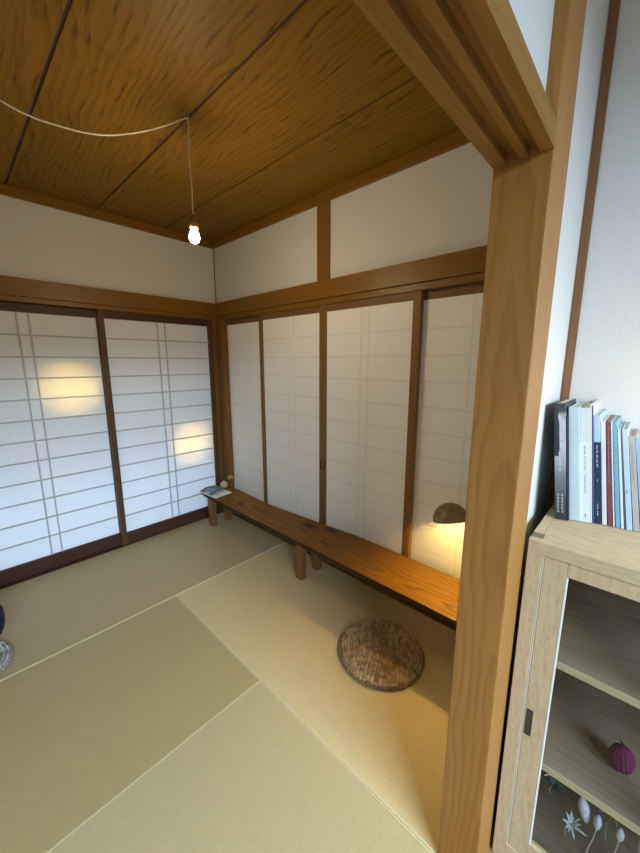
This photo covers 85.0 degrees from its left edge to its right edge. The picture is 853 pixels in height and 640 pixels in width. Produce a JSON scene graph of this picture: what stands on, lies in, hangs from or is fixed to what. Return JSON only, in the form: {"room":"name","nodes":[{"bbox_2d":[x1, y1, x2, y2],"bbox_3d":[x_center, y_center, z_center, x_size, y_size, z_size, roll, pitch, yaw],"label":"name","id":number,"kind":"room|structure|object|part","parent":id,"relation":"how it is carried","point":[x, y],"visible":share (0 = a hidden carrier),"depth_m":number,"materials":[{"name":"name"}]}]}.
{"room":"traditional dwelling","nodes":[
{"label":"traditional dwelling","id":0,"kind":"room"},
{"bbox_2d":[0,195,215,303],"bbox_3d":[-1.940,-1.146,2.199,0.050,0.660,2.930,10,14,42],"label":"wall","id":1,"kind":"structure","parent":0,"point":[38,242],"depth_m":2.51,"materials":[{"name":"white paint"}]},
{"bbox_2d":[0,183,213,248],"bbox_3d":[-1.934,-1.433,2.099,0.022,0.060,2.870,10,14,42],"label":"trim","id":2,"kind":"structure","parent":1,"relation":"attached to","point":[6,190],"depth_m":2.44,"materials":[{"name":"brown wood"}]},
{"bbox_2d":[0,295,216,320],"bbox_3d":[-1.965,-0.816,2.242,0.087,0.032,2.870,10,14,42],"label":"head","id":3,"kind":"structure","parent":1,"relation":"attached to","point":[2,297],"depth_m":2.54},
{"bbox_2d":[0,275,217,316],"bbox_3d":[-1.931,-0.881,2.197,0.032,0.112,2.870,10,14,42],"label":"wall rail","id":4,"kind":"object","parent":1,"relation":"attached to","point":[12,286],"visible":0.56,"depth_m":2.52,"materials":[{"name":"brown wood"}]},
{"bbox_2d":[213,249,215,301],"bbox_3d":[-0.959,-1.361,3.178,0.006,0.471,0.006,10,14,42],"label":"strip","id":5,"kind":"object","parent":1,"relation":"attached to","point":[213,249],"visible":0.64,"depth_m":3.17,"materials":[{"name":"brown wood"}]},
{"bbox_2d":[0,0,459,240],"bbox_3d":[-0.940,-1.314,1.212,2.775,0.030,2.930,10,14,42],"label":"ceiling","id":6,"kind":"structure","parent":0,"point":[286,103],"depth_m":1.46,"materials":[{"name":"brown wood"}]},
{"bbox_2d":[0,99,199,243],"bbox_3d":[-0.925,-0.990,0.952,0.049,0.516,1.476,6,12,29],"label":"pendant bulb","id":7,"kind":"object","parent":6,"relation":"hanging from","point":[194,237],"visible":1,"depth_m":1.52,"materials":[{"name":"white glass"}]},
{"bbox_2d":[189,215,197,229],"bbox_3d":[-0.579,-0.934,1.596,0.041,0.056,0.041,10,14,42],"label":"socket","id":8,"kind":"object","parent":7,"relation":"attached to","point":[193,221],"depth_m":1.58,"materials":[{"name":"gold metal"}]},
{"bbox_3d":[-0.579,-0.876,1.607,0.048,0.062,0.048,10,14,42],"label":"bulb","id":9,"kind":"part","parent":7,"relation":"part of","materials":[{"name":"white glass"}]},
{"bbox_2d":[232,513,455,630],"bbox_3d":[0.093,1.062,2.678,2.613,0.059,0.089,10,14,42],"label":"baseboard","id":10,"kind":"structure","parent":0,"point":[408,604],"depth_m":2.23,"materials":[{"name":"brown wood"}]},
{"bbox_2d":[226,315,263,501],"bbox_3d":[-0.635,-0.021,3.185,0.598,1.886,0.030,10,14,42],"label":"screen","id":11,"kind":"object","parent":10,"relation":"on","point":[243,349],"visible":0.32,"depth_m":3.18,"materials":[{"name":"white paper"}]},
{"bbox_3d":[-0.648,-0.924,3.031,0.553,0.054,0.028,10,14,42],"label":"rail","id":12,"kind":"part","parent":11,"relation":"part of","materials":[{"name":"brown wood"}]},
{"bbox_2d":[258,305,322,553],"bbox_3d":[-0.231,0.056,2.767,0.710,1.886,0.032,10,14,42],"label":"screen","id":13,"kind":"object","parent":10,"relation":"on","point":[290,341],"visible":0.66,"depth_m":2.70,"materials":[{"name":"white paper"}]},
{"bbox_3d":[-0.226,0.935,2.924,0.630,0.100,0.028,10,14,42],"label":"rail","id":14,"kind":"part","parent":13,"relation":"part of","materials":[{"name":"brown wood"}]},
{"bbox_3d":[-0.225,-0.844,2.596,0.630,0.054,0.028,10,14,42],"label":"rail","id":15,"kind":"part","parent":13,"relation":"part of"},
{"bbox_2d":[322,290,423,603],"bbox_3d":[0.290,0.146,2.284,0.718,1.886,0.032,10,14,42],"label":"screen","id":16,"kind":"object","parent":10,"relation":"on","point":[372,346],"visible":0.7,"depth_m":2.20,"materials":[{"name":"white paper"}]},
{"bbox_3d":[0.285,1.023,2.452,0.638,0.100,0.028,10,14,42],"label":"rail","id":17,"kind":"part","parent":16,"relation":"part of","materials":[{"name":"brown wood"}]},
{"bbox_3d":[0.286,-0.756,2.124,0.638,0.054,0.028,10,14,42],"label":"rail","id":18,"kind":"part","parent":16,"relation":"part of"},
{"bbox_2d":[410,281,483,578],"bbox_3d":[0.780,0.221,1.875,0.710,1.886,0.030,10,14,42],"label":"screen","id":19,"kind":"object","parent":10,"relation":"on","point":[451,326],"visible":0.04,"depth_m":1.91,"materials":[{"name":"white paper"}]},
{"bbox_3d":[0.781,-0.679,1.709,0.630,0.054,0.028,10,14,42],"label":"rail","id":20,"kind":"part","parent":19,"relation":"part of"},
{"bbox_2d":[214,142,492,302],"bbox_3d":[0.043,-1.163,2.302,2.695,0.660,0.060,10,14,42],"label":"wall","id":21,"kind":"structure","parent":0,"point":[439,205],"depth_m":1.99,"materials":[{"name":"white paint"}]},
{"bbox_2d":[317,201,330,280],"bbox_3d":[0.024,-1.192,2.269,0.114,0.471,0.007,10,14,42],"label":"stud","id":22,"kind":"object","parent":21,"relation":"attached to","point":[324,209],"visible":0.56,"depth_m":2.26,"materials":[{"name":"brown wood"}]},
{"bbox_2d":[212,130,469,248],"bbox_3d":[0.023,-1.452,2.211,2.673,0.060,0.022,10,14,42],"label":"trim","id":23,"kind":"structure","parent":21,"relation":"attached to","point":[457,139],"depth_m":2.01,"materials":[{"name":"brown wood"}]},
{"bbox_2d":[216,272,484,320],"bbox_3d":[0.059,-0.837,2.356,2.703,0.038,0.097,10,14,42],"label":"door track","id":24,"kind":"structure","parent":21,"relation":"attached to","point":[477,277],"depth_m":2.06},
{"bbox_2d":[215,245,486,315],"bbox_3d":[0.030,-0.902,2.298,2.683,0.111,0.032,10,14,42],"label":"wall rail","id":25,"kind":"object","parent":21,"relation":"attached to","point":[473,260],"visible":0.56,"depth_m":2.02,"materials":[{"name":"brown wood"}]},
{"bbox_2d":[487,793,498,852],"bbox_3d":[-0.512,1.437,0.770,4.800,0.100,3.820,10,14,42],"label":"floor","id":26,"kind":"structure","parent":0,"point":[490,850],"depth_m":1.15,"materials":[{"name":"beige"}]},
{"bbox_2d":[0,512,221,589],"bbox_3d":[-1.987,1.079,2.575,0.079,0.059,2.818,10,14,42],"label":"baseboard","id":27,"kind":"structure","parent":26,"relation":"on","point":[119,546],"depth_m":2.65,"materials":[{"name":"brown wood"}]},
{"bbox_2d":[0,300,121,585],"bbox_3d":[-1.958,0.112,2.451,0.030,1.888,0.924,10,14,42],"label":"lattice screen","id":28,"kind":"object","parent":27,"relation":"on","point":[59,506],"visible":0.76,"depth_m":2.49,"materials":[{"name":"paper"}]},
{"bbox_3d":[-1.958,-0.784,2.285,0.028,0.066,0.846,10,14,42],"label":"rail","id":29,"kind":"part","parent":28,"relation":"part of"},
{"bbox_3d":[-1.959,0.992,2.613,0.028,0.100,0.846,10,14,42],"label":"rail","id":30,"kind":"part","parent":28,"relation":"part of","materials":[{"name":"brown wood"}]},
{"bbox_2d":[96,309,221,545],"bbox_3d":[-1.327,-0.001,3.065,0.030,1.888,0.923,10,14,42],"label":"lattice screen","id":31,"kind":"object","parent":27,"relation":"on","point":[158,370],"visible":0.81,"depth_m":3.01,"materials":[{"name":"paper"}]},
{"bbox_3d":[-1.326,-0.896,2.900,0.028,0.066,0.845,10,14,42],"label":"rail","id":32,"kind":"part","parent":31,"relation":"part of","materials":[{"name":"brown wood"}]},
{"bbox_3d":[-1.327,0.879,3.227,0.028,0.100,0.845,10,14,42],"label":"rail","id":33,"kind":"part","parent":31,"relation":"part of","materials":[{"name":"brown wood"}]},
{"bbox_2d":[0,596,259,852],"bbox_3d":[-1.270,1.314,1.305,0.897,0.054,1.906,10,14,42],"label":"mat","id":34,"kind":"object","parent":26,"relation":"on","point":[82,723],"visible":0.87,"depth_m":1.52,"materials":[{"name":"beige"}]},
{"bbox_2d":[0,512,284,680],"bbox_3d":[-1.279,1.075,2.600,0.914,0.054,1.902,10,14,42],"label":"mat","id":35,"kind":"object","parent":26,"relation":"on","point":[48,614],"visible":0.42,"depth_m":2.40,"materials":[{"name":"beige"}]},
{"bbox_2d":[200,485,459,625],"bbox_3d":[-0.099,0.894,2.527,2.603,0.328,0.330,10,14,42],"label":"bench","id":36,"kind":"object","parent":35,"relation":"on","point":[435,592],"visible":0.66,"depth_m":2.20,"materials":[{"name":"brown wood"}]},
{"bbox_3d":[-1.000,0.792,3.247,0.064,0.266,0.054,10,14,42],"label":"leg","id":37,"kind":"part","parent":36,"relation":"part of","materials":[{"name":"brown wood"}]},
{"bbox_2d":[199,486,231,497],"bbox_3d":[-0.958,0.599,3.196,0.256,0.007,0.176,8,13,38],"label":"magazine","id":38,"kind":"object","parent":36,"relation":"on","point":[215,492],"visible":1,"depth_m":3.17,"materials":[{"name":"white paper"}]},
{"bbox_2d":[201,486,226,495],"bbox_3d":[-0.984,0.592,3.218,0.179,0.001,0.166,8,13,38],"label":"picture","id":39,"kind":"object","parent":38,"relation":"on","point":[215,490],"depth_m":3.20},
{"bbox_2d":[220,480,227,487],"bbox_3d":[-0.911,0.547,3.313,0.072,0.066,0.072,10,14,42],"label":"bud vase","id":40,"kind":"object","parent":36,"relation":"on","point":[224,484],"visible":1,"depth_m":3.29,"materials":[{"name":"beige ceramic"}]},
{"bbox_3d":[-0.889,0.771,3.363,0.064,0.266,0.050,10,14,42],"label":"leg","id":41,"kind":"part","parent":36,"relation":"part of","materials":[{"name":"brown wood"}]},
{"bbox_3d":[-0.133,0.941,2.446,0.064,0.266,0.054,10,14,42],"label":"leg","id":42,"kind":"part","parent":36,"relation":"part of","materials":[{"name":"brown wood"}]},
{"bbox_3d":[-0.022,0.919,2.562,0.064,0.266,0.050,10,14,42],"label":"leg","id":43,"kind":"part","parent":36,"relation":"part of","materials":[{"name":"brown wood"}]},
{"bbox_2d":[433,503,465,523],"bbox_3d":[0.733,0.633,1.751,0.353,0.467,0.179,10,14,42],"label":"lamp","id":44,"kind":"object","parent":36,"relation":"on","point":[446,513],"visible":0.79,"depth_m":1.73,"materials":[{"name":"brown metal"}]},
{"bbox_2d":[212,320,233,512],"bbox_3d":[-0.959,-0.034,3.419,0.192,1.952,0.190,10,14,42],"label":"post","id":45,"kind":"object","parent":26,"relation":"on","point":[219,331],"visible":0.36,"depth_m":3.35,"materials":[{"name":"brown wood"}]},
{"bbox_2d":[46,680,431,852],"bbox_3d":[-0.617,1.426,0.701,0.890,0.054,1.906,10,14,42],"label":"mat","id":46,"kind":"object","parent":26,"relation":"on","point":[254,778],"visible":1,"depth_m":1.21,"materials":[{"name":"beige"}]},
{"bbox_2d":[176,542,455,852],"bbox_3d":[0.035,1.182,2.028,1.790,0.054,0.948,10,14,42],"label":"mat","id":47,"kind":"object","parent":26,"relation":"on","point":[286,629],"visible":0.61,"depth_m":1.75,"materials":[{"name":"beige"}]},
{"bbox_2d":[338,618,424,690],"bbox_3d":[0.318,1.158,1.831,0.449,0.064,0.449,0,10,0],"label":"woven cushion","id":48,"kind":"object","parent":47,"relation":"on","point":[382,654],"visible":1,"depth_m":1.77,"materials":[{"name":"brown wicker"}]},
{"bbox_2d":[438,0,586,852],"bbox_3d":[0.450,0.093,0.863,0.110,2.610,0.135,10,14,42],"label":"post","id":49,"kind":"object","parent":26,"relation":"on","point":[528,193],"visible":1,"depth_m":0.80,"materials":[{"name":"brown wood"}]},
{"bbox_2d":[492,502,639,852],"bbox_3d":[0.977,0.833,0.862,0.826,1.055,0.400,10,14,42],"label":"display cabinet","id":50,"kind":"object","parent":26,"relation":"on","point":[575,688],"visible":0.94,"depth_m":0.98,"materials":[{"name":"brown wood"}]},
{"bbox_3d":[0.847,1.328,0.813,0.758,0.040,0.022,10,14,42],"label":"frame rail","id":51,"kind":"part","parent":50,"relation":"part of","materials":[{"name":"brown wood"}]},
{"bbox_3d":[0.578,0.818,0.966,0.011,0.072,0.002,10,14,42],"label":"pull dish","id":52,"kind":"part","parent":50,"relation":"part of","materials":[{"name":"brown metal"}]},
{"bbox_3d":[0.577,0.818,0.965,0.015,0.082,0.003,10,14,42],"label":"finger pull","id":53,"kind":"part","parent":50,"relation":"part of","materials":[{"name":"brown metal"}]},
{"bbox_2d":[542,775,570,802],"bbox_3d":[0.753,1.172,1.113,0.069,0.130,0.077,-5,11,-23],"label":"dried flower","id":54,"kind":"object","parent":50,"relation":"on","point":[557,786],"visible":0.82,"depth_m":1.10,"materials":[{"name":"plant"}]},
{"bbox_2d":[554,398,575,519],"bbox_3d":[0.744,0.089,1.056,0.063,0.336,0.191,10,14,42],"label":"book","id":55,"kind":"object","parent":50,"relation":"on","point":[561,408],"visible":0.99,"depth_m":0.99,"materials":[{"name":"black paper"}]},
{"bbox_2d":[566,414,568,519],"bbox_3d":[0.759,0.108,1.050,0.037,0.300,0.180,10,14,42],"label":"book","id":56,"kind":"object","parent":50,"relation":"on","point":[567,416],"visible":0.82,"depth_m":0.99,"materials":[{"name":"paper"}]},
{"bbox_2d":[563,810,586,837],"bbox_3d":[0.724,1.186,1.019,0.052,0.137,0.073,0,10,0],"label":"dried flower","id":57,"kind":"object","parent":50,"relation":"on","point":[571,824],"visible":1,"depth_m":1.00,"materials":[{"name":"white plant"}]},
{"bbox_2d":[569,402,588,520],"bbox_3d":[0.781,0.095,1.050,0.061,0.326,0.190,10,14,42],"label":"book","id":58,"kind":"object","parent":50,"relation":"on","point":[574,410],"visible":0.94,"depth_m":0.98,"materials":[{"name":"white paper"}]},
{"bbox_2d":[578,796,590,823],"bbox_3d":[0.734,1.054,0.969,0.031,0.101,0.030,2,11,10],"label":"dried flower","id":59,"kind":"object","parent":50,"relation":"in","point":[583,806],"visible":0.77,"depth_m":0.96,"materials":[{"name":"white plant"}]},
{"bbox_3d":[0.848,0.356,0.634,0.825,0.034,0.022,10,14,42],"label":"frame rail","id":60,"kind":"part","parent":50,"relation":"part of","materials":[{"name":"brown wood"}]},
{"bbox_2d":[580,402,590,522],"bbox_3d":[0.803,0.098,1.040,0.056,0.325,0.191,10,14,42],"label":"book","id":61,"kind":"object","parent":50,"relation":"on","point":[585,410],"visible":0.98,"depth_m":0.97,"materials":[{"name":"white paper"}]},
{"bbox_2d":[542,677,639,826],"bbox_3d":[0.986,0.981,0.900,0.782,0.020,0.347,10,14,42],"label":"shelf","id":62,"kind":"object","parent":50,"relation":"attached to","point":[583,725],"depth_m":1.03,"materials":[{"name":"brown wood"}]},
{"bbox_2d":[585,815,601,852],"bbox_3d":[0.750,1.150,0.960,0.018,0.228,0.026,5,12,26],"label":"dried flower","id":63,"kind":"object","parent":50,"relation":"on","point":[597,822],"visible":1,"depth_m":0.94,"materials":[{"name":"white plant"}]},
{"bbox_3d":[0.750,1.177,0.971,0.006,0.170,0.018,-1,10,-4],"label":"stem","id":64,"kind":"part","parent":63,"relation":"part of","materials":[{"name":"beige plant"}]},
{"bbox_2d":[590,399,598,522],"bbox_3d":[0.818,0.093,1.037,0.041,0.334,0.190,10,14,42],"label":"book","id":65,"kind":"object","parent":50,"relation":"on","point":[597,400],"visible":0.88,"depth_m":0.97,"materials":[{"name":"paper"}]},
{"bbox_2d":[592,400,600,522],"bbox_3d":[0.822,0.095,1.036,0.041,0.331,0.190,10,14,42],"label":"book","id":66,"kind":"object","parent":50,"relation":"on","point":[596,407],"visible":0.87,"depth_m":0.97,"materials":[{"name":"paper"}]},
{"bbox_3d":[1.109,0.794,0.998,0.782,0.984,0.010,10,14,42],"label":"panel","id":67,"kind":"part","parent":50,"relation":"part of","materials":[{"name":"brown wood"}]},
{"bbox_2d":[557,594,639,699],"bbox_3d":[0.987,0.650,0.839,0.782,0.020,0.347,10,14,42],"label":"shelf","id":68,"kind":"object","parent":50,"relation":"attached to","point":[599,645],"depth_m":0.98,"materials":[{"name":"brown wood"}]},
{"bbox_2d":[594,409,606,523],"bbox_3d":[0.829,0.110,1.030,0.050,0.306,0.181,10,14,42],"label":"book","id":69,"kind":"object","parent":50,"relation":"on","point":[600,414],"visible":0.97,"depth_m":0.97,"materials":[{"name":"blue paper"}]},
{"bbox_2d":[601,414,610,524],"bbox_3d":[0.839,0.118,1.022,0.046,0.291,0.170,10,14,42],"label":"book","id":70,"kind":"object","parent":50,"relation":"on","point":[603,421],"visible":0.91,"depth_m":0.96,"materials":[{"name":"paper"}]},
{"bbox_2d":[599,809,617,839],"bbox_3d":[0.828,1.151,1.002,0.094,0.210,0.088,-4,11,-23],"label":"dried flower","id":71,"kind":"object","parent":50,"relation":"on","point":[600,810],"visible":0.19,"depth_m":1.03,"materials":[{"name":"beige plant"}]},
{"bbox_3d":[0.848,1.169,1.026,0.008,0.166,0.043,8,13,37],"label":"stem","id":72,"kind":"part","parent":71,"relation":"part of","materials":[{"name":"beige plant"}]},
{"bbox_2d":[606,415,614,525],"bbox_3d":[0.847,0.120,1.014,0.048,0.291,0.171,10,14,42],"label":"book","id":73,"kind":"object","parent":50,"relation":"on","point":[608,421],"visible":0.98,"depth_m":0.95,"materials":[{"name":"red paper"}]},
{"bbox_2d":[611,415,616,526],"bbox_3d":[0.854,0.121,1.010,0.042,0.290,0.170,10,14,42],"label":"book","id":74,"kind":"object","parent":50,"relation":"on","point":[612,452],"visible":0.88,"depth_m":0.95,"materials":[{"name":"paper"}]},
{"bbox_2d":[613,415,620,527],"bbox_3d":[0.860,0.122,1.005,0.050,0.290,0.170,10,14,42],"label":"book","id":75,"kind":"object","parent":50,"relation":"on","point":[617,420],"visible":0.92,"depth_m":0.95,"materials":[{"name":"teal paper"}]},
{"bbox_2d":[613,828,624,852],"bbox_3d":[0.787,1.155,0.932,0.018,0.228,0.028,10,14,42],"label":"dried flower","id":76,"kind":"object","parent":50,"relation":"on","point":[619,833],"visible":1,"depth_m":0.91,"materials":[{"name":"white plant"}]},
{"bbox_2d":[618,422,623,528],"bbox_3d":[0.868,0.131,1.000,0.045,0.273,0.170,10,14,42],"label":"book","id":77,"kind":"object","parent":50,"relation":"on","point":[621,423],"visible":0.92,"depth_m":0.94,"materials":[{"name":"white paper"}]},
{"bbox_2d":[608,740,635,774],"bbox_3d":[0.838,0.912,0.967,0.059,0.089,0.059,10,14,42],"label":"seed pod","id":78,"kind":"object","parent":50,"relation":"on","point":[622,758],"visible":1,"depth_m":0.95,"materials":[{"name":"pink"}]},
{"bbox_2d":[621,421,625,529],"bbox_3d":[0.872,0.132,0.997,0.043,0.272,0.170,10,14,42],"label":"book","id":79,"kind":"object","parent":50,"relation":"on","point":[625,421],"visible":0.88,"depth_m":0.94,"materials":[{"name":"paper"}]},
{"bbox_2d":[622,421,632,529],"bbox_3d":[0.877,0.133,0.992,0.054,0.274,0.171,10,14,42],"label":"book","id":80,"kind":"object","parent":50,"relation":"on","point":[626,429],"visible":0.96,"depth_m":0.93,"materials":[{"name":"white paper"}]},
{"bbox_2d":[629,428,639,531],"bbox_3d":[0.888,0.143,0.983,0.053,0.256,0.161,10,14,42],"label":"book","id":81,"kind":"object","parent":50,"relation":"on","point":[632,441],"visible":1,"depth_m":0.93,"materials":[{"name":"grey paper"}]},
{"bbox_2d":[635,429,639,508],"bbox_3d":[0.903,0.144,0.977,0.057,0.256,0.160,10,14,42],"label":"book","id":82,"kind":"object","parent":50,"relation":"on","point":[637,437],"visible":1,"depth_m":0.92,"materials":[{"name":"white paper"}]},
{"bbox_3d":[-2.259,1.264,1.575,0.914,0.054,0.952,10,14,42],"label":"mat","id":83,"kind":"object","parent":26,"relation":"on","visible":0},
{"bbox_2d":[0,640,13,674],"bbox_3d":[-1.761,1.189,1.689,0.421,0.052,0.421,7,13,34],"label":"woven cushion","id":84,"kind":"object","parent":83,"relation":"on","point":[6,650],"visible":1,"depth_m":1.79,"materials":[{"name":"grey fabric"}]},
{"bbox_2d":[0,604,4,634],"bbox_3d":[-1.806,0.981,1.766,0.303,0.334,0.304,10,14,42],"label":"cloth bag","id":85,"kind":"object","parent":84,"relation":"on","point":[2,615],"visible":1,"depth_m":1.82,"materials":[{"name":"blue fabric"}]},
{"bbox_2d":[494,0,609,803],"bbox_3d":[0.095,0.162,0.493,0.063,2.610,2.930,10,14,42],"label":"wall","id":86,"kind":"structure","parent":0,"point":[534,18],"depth_m":0.96,"materials":[{"name":"white paint"}]},
{"bbox_2d":[353,0,556,168],"bbox_3d":[-0.252,-0.429,0.008,0.110,0.044,1.915,10,14,42],"label":"lintel","id":87,"kind":"object","parent":86,"relation":"attached to","point":[473,57],"visible":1,"depth_m":0.49,"materials":[{"name":"brown wood"}]},
{"bbox_2d":[545,0,639,514],"bbox_3d":[1.501,0.125,0.558,1.910,2.560,0.060,10,14,42],"label":"wall","id":88,"kind":"structure","parent":0,"point":[606,366],"depth_m":1.01,"materials":[{"name":"white paint"}]},
{"bbox_2d":[546,0,620,513],"bbox_3d":[0.801,0.013,1.162,0.023,2.560,0.005,10,14,42],"label":"strip","id":89,"kind":"object","parent":88,"relation":"attached to","point":[614,9],"depth_m":1.04,"materials":[{"name":"brown wood"}]}
]}

